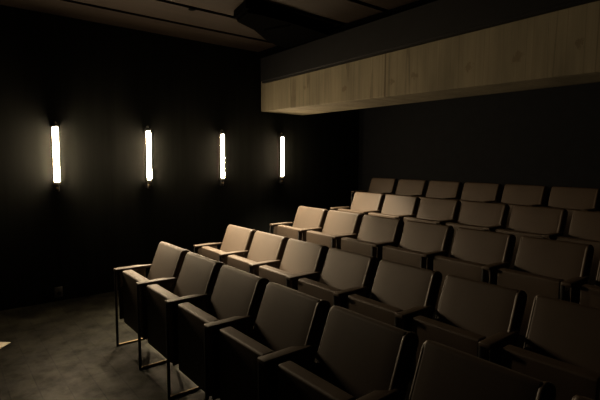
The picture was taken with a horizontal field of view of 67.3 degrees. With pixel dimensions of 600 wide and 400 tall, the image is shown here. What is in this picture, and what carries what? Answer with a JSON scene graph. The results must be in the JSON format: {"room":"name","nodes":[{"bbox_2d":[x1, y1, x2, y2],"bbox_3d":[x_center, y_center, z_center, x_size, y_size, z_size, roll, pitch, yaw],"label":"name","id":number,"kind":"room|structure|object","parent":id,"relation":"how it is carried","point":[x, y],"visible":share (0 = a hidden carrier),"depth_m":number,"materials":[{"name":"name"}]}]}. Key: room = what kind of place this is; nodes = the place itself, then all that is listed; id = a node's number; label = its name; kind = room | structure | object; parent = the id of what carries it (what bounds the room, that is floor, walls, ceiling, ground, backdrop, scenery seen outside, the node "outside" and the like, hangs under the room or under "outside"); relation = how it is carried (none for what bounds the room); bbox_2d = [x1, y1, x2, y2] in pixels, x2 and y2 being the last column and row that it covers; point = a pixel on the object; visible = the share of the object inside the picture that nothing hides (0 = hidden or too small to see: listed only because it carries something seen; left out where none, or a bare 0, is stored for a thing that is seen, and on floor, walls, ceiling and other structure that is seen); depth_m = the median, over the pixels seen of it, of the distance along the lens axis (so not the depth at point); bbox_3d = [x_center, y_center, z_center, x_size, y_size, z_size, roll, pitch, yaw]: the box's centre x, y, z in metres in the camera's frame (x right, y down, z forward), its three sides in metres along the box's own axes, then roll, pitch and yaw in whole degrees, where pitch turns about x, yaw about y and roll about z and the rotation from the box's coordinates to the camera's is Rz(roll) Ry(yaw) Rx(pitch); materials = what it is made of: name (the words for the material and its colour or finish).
{"room":"auditorium","nodes":[
{"label":"auditorium","id":0,"kind":"room"},
{"bbox_2d":[0,5,359,310],"bbox_3d":[-2.066,-0.448,5.212,8.020,3.485,0.150,-4,7,-39],"label":"wall","id":1,"kind":"structure","parent":0,"point":[102,84],"depth_m":5.17,"materials":[{"name":"black paint"}]},
{"bbox_2d":[50,121,60,191],"bbox_3d":[-2.535,-0.450,4.680,0.073,0.731,0.088,-4,7,-39],"label":"wall lamp","id":2,"kind":"object","parent":1,"relation":"attached to","point":[53,125],"visible":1,"depth_m":4.66,"materials":[{"name":"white glass"}]},
{"bbox_2d":[54,185,59,191],"bbox_3d":[-2.533,-0.123,4.705,0.048,0.075,0.048,-4,7,-39],"label":"socket","id":3,"kind":"object","parent":2,"relation":"attached to","point":[56,187],"depth_m":4.69,"materials":[{"name":"black metal"}]},
{"bbox_2d":[54,286,62,297],"bbox_3d":[-2.582,0.985,4.826,0.080,0.110,0.011,-4,7,-39],"label":"wall outlet","id":4,"kind":"object","parent":1,"relation":"attached to","point":[58,291],"visible":1,"depth_m":4.82,"materials":[{"name":"grey plastic"}]},
{"bbox_2d":[144,126,151,188],"bbox_3d":[-1.780,-0.500,5.288,0.073,0.731,0.088,-4,7,-39],"label":"wall lamp","id":5,"kind":"object","parent":1,"relation":"attached to","point":[147,134],"visible":1,"depth_m":5.27,"materials":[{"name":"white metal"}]},
{"bbox_2d":[218,130,224,185],"bbox_3d":[-1.025,-0.550,5.897,0.073,0.731,0.088,-4,7,-39],"label":"wall lamp","id":6,"kind":"object","parent":1,"relation":"attached to","point":[221,172],"visible":1,"depth_m":5.88,"materials":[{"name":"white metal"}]},
{"bbox_2d":[278,133,283,183],"bbox_3d":[-0.270,-0.600,6.505,0.073,0.731,0.088,-4,7,-39],"label":"wall lamp","id":7,"kind":"object","parent":1,"relation":"attached to","point":[280,136],"visible":1,"depth_m":6.49,"materials":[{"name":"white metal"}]},
{"bbox_2d":[258,0,436,61],"bbox_3d":[1.914,-1.669,3.137,0.036,0.123,7.885,-4,7,-39],"label":"trim","id":8,"kind":"structure","parent":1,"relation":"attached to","point":[277,49],"depth_m":4.68,"materials":[{"name":"black"}]},
{"bbox_2d":[0,0,417,51],"bbox_3d":[0.469,-1.656,1.966,7.720,0.040,7.885,-4,7,-39],"label":"ceiling","id":9,"kind":"structure","parent":0,"point":[212,21],"depth_m":4.53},
{"bbox_2d":[234,0,332,47],"bbox_3d":[-0.314,-1.833,4.822,1.159,0.128,0.920,-4,7,-39],"label":"air duct","id":10,"kind":"object","parent":9,"relation":"attached to","point":[287,29],"visible":0.99,"depth_m":4.59,"materials":[{"name":"black metal"}]},
{"bbox_2d":[261,0,599,114],"bbox_3d":[2.224,-1.307,3.405,0.744,0.888,7.857,-4,7,-39],"label":"wooden beam","id":11,"kind":"structure","parent":9,"relation":"attached to","point":[561,47],"depth_m":3.89,"materials":[{"name":"brown wood"}]},
{"bbox_2d":[261,0,598,83],"bbox_3d":[1.926,-1.500,3.050,0.070,0.443,7.710,-4,7,-39],"label":"wall","id":12,"kind":"structure","parent":11,"relation":"attached to","point":[437,20],"depth_m":4.18,"materials":[{"name":"black paint"}]},
{"bbox_2d":[0,291,524,399],"bbox_3d":[0.450,1.257,2.229,7.720,0.660,7.885,-4,7,-39],"label":"floor","id":13,"kind":"structure","parent":0,"point":[67,349],"depth_m":3.44,"materials":[{"name":"grey concrete"}]},
{"bbox_2d":[0,342,10,348],"bbox_3d":[-2.543,1.185,3.676,0.286,0.004,0.145,1,5,3],"label":"paper sheet","id":14,"kind":"object","parent":13,"relation":"on","point":[2,344],"visible":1,"depth_m":3.70,"materials":[{"name":"beige paper"}]},
{"bbox_2d":[113,241,190,345],"bbox_3d":[-1.162,0.782,3.558,0.422,0.845,0.562,-4,7,-39],"label":"seat","id":15,"kind":"object","parent":13,"relation":"on","point":[168,260],"visible":0.54,"depth_m":3.53,"materials":[{"name":"brown leather"}]},
{"bbox_2d":[123,270,148,337],"bbox_3d":[-1.252,0.785,3.460,0.082,0.425,0.415,-4,7,-39],"label":"seat cushion","id":16,"kind":"object","parent":15,"relation":"on","point":[130,277],"depth_m":3.44,"materials":[{"name":"brown leather"}]},
{"bbox_2d":[136,252,224,369],"bbox_3d":[-0.835,0.821,3.156,0.422,0.845,0.562,-4,7,-39],"label":"seat","id":17,"kind":"object","parent":13,"relation":"on","point":[198,274],"visible":0.56,"depth_m":3.12,"materials":[{"name":"brown leather"}]},
{"bbox_2d":[147,284,177,362],"bbox_3d":[-0.925,0.824,3.057,0.082,0.425,0.415,-4,7,-39],"label":"seat cushion","id":18,"kind":"object","parent":17,"relation":"on","point":[157,295],"depth_m":3.03,"materials":[{"name":"brown leather"}]},
{"bbox_2d":[165,265,269,399],"bbox_3d":[-0.508,0.859,2.753,0.422,0.845,0.562,-4,7,-39],"label":"seat","id":19,"kind":"object","parent":13,"relation":"on","point":[236,292],"visible":0.71,"depth_m":2.70,"materials":[{"name":"brown leather"}]},
{"bbox_2d":[178,302,218,395],"bbox_3d":[-0.598,0.862,2.655,0.082,0.425,0.415,-4,7,-39],"label":"seat cushion","id":20,"kind":"object","parent":19,"relation":"on","point":[191,319],"depth_m":2.62,"materials":[{"name":"brown leather"}]},
{"bbox_2d":[194,224,255,261],"bbox_3d":[-0.752,0.695,4.554,0.422,0.845,0.562,-4,7,-39],"label":"seat","id":21,"kind":"object","parent":13,"relation":"on","point":[236,238],"visible":0.43,"depth_m":4.51,"materials":[{"name":"brown leather"}]},
{"bbox_2d":[202,246,224,261],"bbox_3d":[-0.842,0.698,4.456,0.082,0.425,0.415,-4,7,-39],"label":"seat cushion","id":22,"kind":"object","parent":21,"relation":"on","point":[209,252],"depth_m":4.42,"materials":[{"name":"brown leather"}]},
{"bbox_2d":[219,231,288,273],"bbox_3d":[-0.425,0.733,4.152,0.422,0.845,0.562,-4,7,-39],"label":"seat","id":23,"kind":"object","parent":13,"relation":"on","point":[265,246],"visible":0.39,"depth_m":4.10,"materials":[{"name":"brown leather"}]},
{"bbox_2d":[228,255,254,273],"bbox_3d":[-0.515,0.736,4.053,0.082,0.425,0.415,-4,7,-39],"label":"seat cushion","id":24,"kind":"object","parent":23,"relation":"on","point":[241,263],"depth_m":4.00,"materials":[{"name":"brown leather"}]},
{"bbox_2d":[203,282,330,399],"bbox_3d":[-0.181,0.898,2.350,0.422,0.845,0.562,-4,7,-39],"label":"seat","id":25,"kind":"object","parent":13,"relation":"on","point":[287,317],"visible":0.88,"depth_m":2.29,"materials":[{"name":"brown leather"}]},
{"bbox_2d":[219,327,273,399],"bbox_3d":[-0.271,0.901,2.252,0.082,0.425,0.415,-4,7,-39],"label":"seat cushion","id":26,"kind":"object","parent":25,"relation":"on","point":[239,353],"depth_m":2.22,"materials":[{"name":"brown leather"}]},
{"bbox_2d":[249,238,328,287],"bbox_3d":[-0.098,0.772,3.749,0.422,0.845,0.562,-4,7,-39],"label":"seat","id":27,"kind":"object","parent":13,"relation":"on","point":[299,256],"visible":0.41,"depth_m":3.69,"materials":[{"name":"brown leather"}]},
{"bbox_2d":[259,265,294,287],"bbox_3d":[-0.188,0.775,3.651,0.082,0.425,0.415,-4,7,-39],"label":"seat cushion","id":28,"kind":"object","parent":27,"relation":"on","point":[273,274],"depth_m":3.60,"materials":[{"name":"brown leather"}]},
{"bbox_2d":[270,206,327,240],"bbox_3d":[-0.015,0.508,5.135,0.422,0.845,0.562,-4,7,-39],"label":"seat","id":29,"kind":"object","parent":13,"relation":"on","point":[306,217],"visible":0.4,"depth_m":5.08,"materials":[{"name":"brown leather"}]},
{"bbox_2d":[277,225,301,240],"bbox_3d":[-0.105,0.511,5.037,0.082,0.425,0.415,-4,7,-39],"label":"seat cushion","id":30,"kind":"object","parent":29,"relation":"on","point":[282,230],"depth_m":4.99,"materials":[{"name":"brown leather"}]},
{"bbox_2d":[298,210,362,248],"bbox_3d":[0.312,0.547,4.732,0.422,0.845,0.562,-4,7,-39],"label":"seat","id":31,"kind":"object","parent":13,"relation":"on","point":[337,222],"visible":0.48,"depth_m":4.67,"materials":[{"name":"brown leather"}]},
{"bbox_2d":[306,230,335,248],"bbox_3d":[0.222,0.550,4.634,0.082,0.425,0.415,-4,7,-39],"label":"seat cushion","id":32,"kind":"object","parent":31,"relation":"on","point":[315,237],"depth_m":4.59,"materials":[{"name":"brown leather"}]},
{"bbox_2d":[286,248,378,306],"bbox_3d":[0.229,0.810,3.346,0.422,0.845,0.562,-4,7,-39],"label":"seat","id":33,"kind":"object","parent":13,"relation":"on","point":[342,269],"visible":0.43,"depth_m":3.29,"materials":[{"name":"brown leather"}]},
{"bbox_2d":[298,278,340,306],"bbox_3d":[0.139,0.813,3.248,0.082,0.425,0.415,-4,7,-39],"label":"seat cushion","id":34,"kind":"object","parent":33,"relation":"on","point":[316,289],"depth_m":3.19,"materials":[{"name":"brown leather"}]},
{"bbox_2d":[257,306,418,399],"bbox_3d":[0.146,0.936,1.948,0.422,0.845,0.562,-4,7,-39],"label":"seat","id":35,"kind":"object","parent":13,"relation":"on","point":[359,355],"visible":0.99,"depth_m":1.91,"materials":[{"name":"brown leather"}]},
{"bbox_2d":[277,361,355,399],"bbox_3d":[0.056,0.939,1.849,0.082,0.425,0.415,-4,7,-39],"label":"seat cushion","id":36,"kind":"object","parent":35,"relation":"on","point":[295,382],"depth_m":1.85,"materials":[{"name":"brown leather"}]},
{"bbox_2d":[330,192,384,216],"bbox_3d":[0.723,0.332,5.718,0.422,0.845,0.562,-4,7,-39],"label":"seat","id":37,"kind":"object","parent":13,"relation":"on","point":[362,201],"visible":0.43,"depth_m":5.67,"materials":[{"name":"brown leather"}]},
{"bbox_2d":[338,208,363,216],"bbox_3d":[0.633,0.335,5.619,0.082,0.425,0.415,-4,7,-39],"label":"seat cushion","id":38,"kind":"object","parent":37,"relation":"on","point":[339,209],"depth_m":5.57,"materials":[{"name":"brown leather"}]},
{"bbox_2d":[331,215,403,283],"bbox_3d":[0.639,0.586,4.330,0.422,0.845,0.562,-4,7,-39],"label":"seat","id":39,"kind":"object","parent":13,"relation":"on","point":[373,229],"visible":0.42,"depth_m":4.27,"materials":[{"name":"brown leather"}]},
{"bbox_2d":[341,237,376,283],"bbox_3d":[0.549,0.589,4.231,0.082,0.425,0.415,-4,7,-39],"label":"seat cushion","id":40,"kind":"object","parent":39,"relation":"on","point":[347,244],"depth_m":4.18,"materials":[{"name":"brown leather"}]},
{"bbox_2d":[351,178,397,204],"bbox_3d":[1.106,0.098,6.735,0.422,0.845,0.562,-4,7,-39],"label":"seat","id":41,"kind":"object","parent":13,"relation":"on","point":[377,185],"visible":0.33,"depth_m":6.71,"materials":[{"name":"brown leather"}]},
{"bbox_2d":[333,259,441,328],"bbox_3d":[0.555,0.849,2.944,0.422,0.845,0.562,-4,7,-39],"label":"seat","id":42,"kind":"object","parent":13,"relation":"on","point":[397,287],"visible":0.46,"depth_m":2.88,"materials":[{"name":"brown leather"}]},
{"bbox_2d":[347,294,402,328],"bbox_3d":[0.466,0.852,2.845,0.082,0.425,0.415,-4,7,-39],"label":"seat cushion","id":43,"kind":"object","parent":42,"relation":"on","point":[385,313],"depth_m":2.79,"materials":[{"name":"brown leather"}]},
{"bbox_2d":[360,194,419,218],"bbox_3d":[1.050,0.371,5.315,0.422,0.845,0.562,-4,7,-39],"label":"seat","id":44,"kind":"object","parent":13,"relation":"on","point":[394,205],"visible":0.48,"depth_m":5.27,"materials":[{"name":"brown leather"}]},
{"bbox_2d":[368,212,398,218],"bbox_3d":[0.960,0.374,5.216,0.082,0.425,0.415,-4,7,-39],"label":"seat cushion","id":45,"kind":"object","parent":44,"relation":"on","point":[369,213],"depth_m":5.17,"materials":[{"name":"brown leather"}]},
{"bbox_2d":[377,179,427,196],"bbox_3d":[1.433,0.137,6.333,0.422,0.845,0.562,-4,7,-39],"label":"seat","id":46,"kind":"object","parent":13,"relation":"on","point":[405,187],"visible":0.38,"depth_m":6.30,"materials":[{"name":"brown leather"}]},
{"bbox_2d":[370,220,453,294],"bbox_3d":[0.966,0.624,3.927,0.422,0.845,0.562,-4,7,-39],"label":"seat","id":47,"kind":"object","parent":13,"relation":"on","point":[417,238],"visible":0.48,"depth_m":3.87,"materials":[{"name":"brown leather"}]},
{"bbox_2d":[382,245,426,268],"bbox_3d":[0.876,0.627,3.829,0.082,0.425,0.415,-4,7,-39],"label":"seat cushion","id":48,"kind":"object","parent":47,"relation":"on","point":[391,253],"depth_m":3.77,"materials":[{"name":"brown leather"}]},
{"bbox_2d":[394,197,460,244],"bbox_3d":[1.377,0.409,4.912,0.422,0.845,0.562,-4,7,-39],"label":"seat","id":49,"kind":"object","parent":13,"relation":"on","point":[431,210],"visible":0.4,"depth_m":4.88,"materials":[{"name":"brown leather"}]},
{"bbox_2d":[403,217,439,229],"bbox_3d":[1.287,0.412,4.814,0.082,0.425,0.415,-4,7,-39],"label":"seat cushion","id":50,"kind":"object","parent":49,"relation":"on","point":[405,219],"depth_m":4.79,"materials":[{"name":"brown leather"}]},
{"bbox_2d":[408,181,462,217],"bbox_3d":[1.759,0.175,5.930,0.422,0.845,0.562,-4,7,-39],"label":"seat","id":51,"kind":"object","parent":13,"relation":"on","point":[436,189],"visible":0.37,"depth_m":5.89,"materials":[{"name":"brown leather"}]},
{"bbox_2d":[356,340,555,399],"bbox_3d":[0.473,0.975,1.545,0.422,0.845,0.562,-4,7,-39],"label":"seat","id":52,"kind":"object","parent":13,"relation":"on","point":[443,372],"visible":1,"depth_m":1.57,"materials":[{"name":"brown leather"}]},
{"bbox_2d":[394,274,526,386],"bbox_3d":[0.882,0.887,2.541,0.422,0.845,0.562,-4,7,-39],"label":"seat","id":53,"kind":"object","parent":13,"relation":"on","point":[469,311],"visible":0.52,"depth_m":2.49,"materials":[{"name":"brown leather"}]},
{"bbox_2d":[411,315,486,386],"bbox_3d":[0.792,0.890,2.443,0.082,0.425,0.415,-4,7,-39],"label":"seat cushion","id":54,"kind":"object","parent":53,"relation":"on","point":[426,328],"depth_m":2.41,"materials":[{"name":"brown leather"}]},
{"bbox_2d":[420,227,515,309],"bbox_3d":[1.293,0.663,3.525,0.422,0.845,0.562,-4,7,-39],"label":"seat","id":55,"kind":"object","parent":13,"relation":"on","point":[472,249],"visible":0.41,"depth_m":3.47,"materials":[{"name":"brown leather"}]},
{"bbox_2d":[433,255,486,309],"bbox_3d":[1.203,0.666,3.426,0.082,0.425,0.415,-4,7,-39],"label":"seat cushion","id":56,"kind":"object","parent":55,"relation":"on","point":[445,265],"depth_m":3.39,"materials":[{"name":"brown leather"}]},
{"bbox_2d":[441,182,501,222],"bbox_3d":[2.086,0.214,5.527,0.422,0.845,0.562,-4,7,-39],"label":"seat","id":57,"kind":"object","parent":13,"relation":"on","point":[476,192],"visible":0.38,"depth_m":5.48,"materials":[{"name":"brown leather"}]},
{"bbox_2d":[450,199,480,222],"bbox_3d":[1.996,0.217,5.429,0.082,0.425,0.415,-4,7,-39],"label":"seat cushion","id":58,"kind":"object","parent":57,"relation":"on","point":[462,201],"depth_m":5.43,"materials":[{"name":"brown leather"}]},
{"bbox_2d":[435,201,509,256],"bbox_3d":[1.704,0.448,4.510,0.422,0.845,0.562,-4,7,-39],"label":"seat","id":59,"kind":"object","parent":13,"relation":"on","point":[474,215],"visible":0.36,"depth_m":4.47,"materials":[{"name":"brown leather"}]},
{"bbox_2d":[445,222,487,256],"bbox_3d":[1.614,0.451,4.411,0.082,0.425,0.415,-4,7,-39],"label":"seat cushion","id":60,"kind":"object","parent":59,"relation":"on","point":[455,225],"depth_m":4.43,"materials":[{"name":"brown leather"}]},
{"bbox_2d":[481,184,547,228],"bbox_3d":[2.413,0.252,5.125,0.422,0.845,0.562,-4,7,-39],"label":"seat","id":61,"kind":"object","parent":13,"relation":"on","point":[524,195],"visible":0.33,"depth_m":5.08,"materials":[{"name":"brown leather"}]},
{"bbox_2d":[493,202,526,228],"bbox_3d":[2.323,0.255,5.026,0.082,0.425,0.415,-4,7,-39],"label":"seat cushion","id":62,"kind":"object","parent":61,"relation":"on","point":[510,205],"depth_m":4.97,"materials":[{"name":"brown leather"}]},
{"bbox_2d":[483,205,567,269],"bbox_3d":[2.031,0.486,4.107,0.422,0.845,0.562,-4,7,-39],"label":"seat","id":63,"kind":"object","parent":13,"relation":"on","point":[531,221],"visible":0.38,"depth_m":4.05,"materials":[{"name":"brown leather"}]},
{"bbox_2d":[495,228,544,269],"bbox_3d":[1.941,0.489,4.009,0.082,0.425,0.415,-4,7,-39],"label":"seat cushion","id":64,"kind":"object","parent":63,"relation":"on","point":[518,234],"depth_m":3.98,"materials":[{"name":"brown leather"}]},
{"bbox_2d":[481,236,593,336],"bbox_3d":[1.620,0.701,3.122,0.422,0.845,0.562,-4,7,-39],"label":"seat","id":65,"kind":"object","parent":13,"relation":"on","point":[541,265],"visible":0.46,"depth_m":3.04,"materials":[{"name":"brown leather"}]},
{"bbox_2d":[497,268,564,336],"bbox_3d":[1.530,0.704,3.024,0.082,0.425,0.415,-4,7,-39],"label":"seat cushion","id":66,"kind":"object","parent":65,"relation":"on","point":[532,284],"depth_m":2.98,"materials":[{"name":"brown leather"}]},
{"bbox_2d":[478,295,599,399],"bbox_3d":[1.209,0.926,2.139,0.422,0.845,0.562,-4,7,-39],"label":"seat","id":67,"kind":"object","parent":13,"relation":"on","point":[561,347],"visible":0.83,"depth_m":2.12,"materials":[{"name":"brown leather"}]},
{"bbox_2d":[501,345,599,399],"bbox_3d":[1.119,0.929,2.040,0.082,0.425,0.415,-4,7,-39],"label":"seat cushion","id":68,"kind":"object","parent":67,"relation":"on","point":[569,380],"depth_m":1.97,"materials":[{"name":"brown leather"}]},
{"bbox_2d":[527,186,599,236],"bbox_3d":[2.740,0.291,4.722,0.422,0.845,0.562,-4,7,-39],"label":"seat","id":69,"kind":"object","parent":13,"relation":"on","point":[571,199],"visible":0.35,"depth_m":4.67,"materials":[{"name":"brown leather"}]},
{"bbox_2d":[539,206,580,236],"bbox_3d":[2.650,0.294,4.624,0.082,0.425,0.415,-4,7,-39],"label":"seat cushion","id":70,"kind":"object","parent":69,"relation":"on","point":[570,211],"depth_m":4.52,"materials":[{"name":"brown leather"}]},
{"bbox_2d":[542,210,599,285],"bbox_3d":[2.358,0.525,3.705,0.422,0.845,0.562,-4,7,-39],"label":"seat","id":71,"kind":"object","parent":13,"relation":"on","point":[585,225],"visible":0.39,"depth_m":3.74,"materials":[{"name":"brown leather"}]},
{"bbox_2d":[556,236,599,285],"bbox_3d":[2.268,0.528,3.606,0.082,0.425,0.415,-4,7,-39],"label":"seat cushion","id":72,"kind":"object","parent":71,"relation":"on","point":[596,244],"depth_m":3.52,"materials":[{"name":"brown leather"}]},
{"bbox_2d":[560,261,599,307],"bbox_3d":[1.947,0.740,2.720,0.422,0.845,0.562,-4,7,-39],"label":"seat","id":73,"kind":"object","parent":13,"relation":"on","point":[582,293],"visible":0.33,"depth_m":2.76,"materials":[{"name":"brown leather"}]},
{"bbox_2d":[579,284,599,307],"bbox_3d":[1.857,0.743,2.621,0.082,0.425,0.415,-4,7,-39],"label":"seat cushion","id":74,"kind":"object","parent":73,"relation":"on","point":[589,294],"depth_m":2.70,"materials":[{"name":"brown leather"}]},
{"bbox_2d":[572,395,592,399],"bbox_3d":[0.800,1.013,1.143,0.422,0.845,0.562,-4,7,-39],"label":"seat","id":75,"kind":"object","parent":13,"relation":"on","point":[576,397],"visible":1,"depth_m":1.32,"materials":[{"name":"brown leather"}]},
{"bbox_2d":[583,208,599,211],"bbox_3d":[3.067,0.329,4.320,0.422,0.845,0.562,-4,7,-39],"label":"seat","id":76,"kind":"object","parent":13,"relation":"on","point":[589,209],"visible":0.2,"depth_m":4.41,"materials":[{"name":"brown leather"}]},
{"bbox_2d":[358,82,599,210],"bbox_3d":[3.520,-0.353,4.567,0.150,3.485,7.885,-4,7,-39],"label":"wall","id":77,"kind":"structure","parent":0,"point":[549,137],"depth_m":5.74,"materials":[{"name":"black paint"}]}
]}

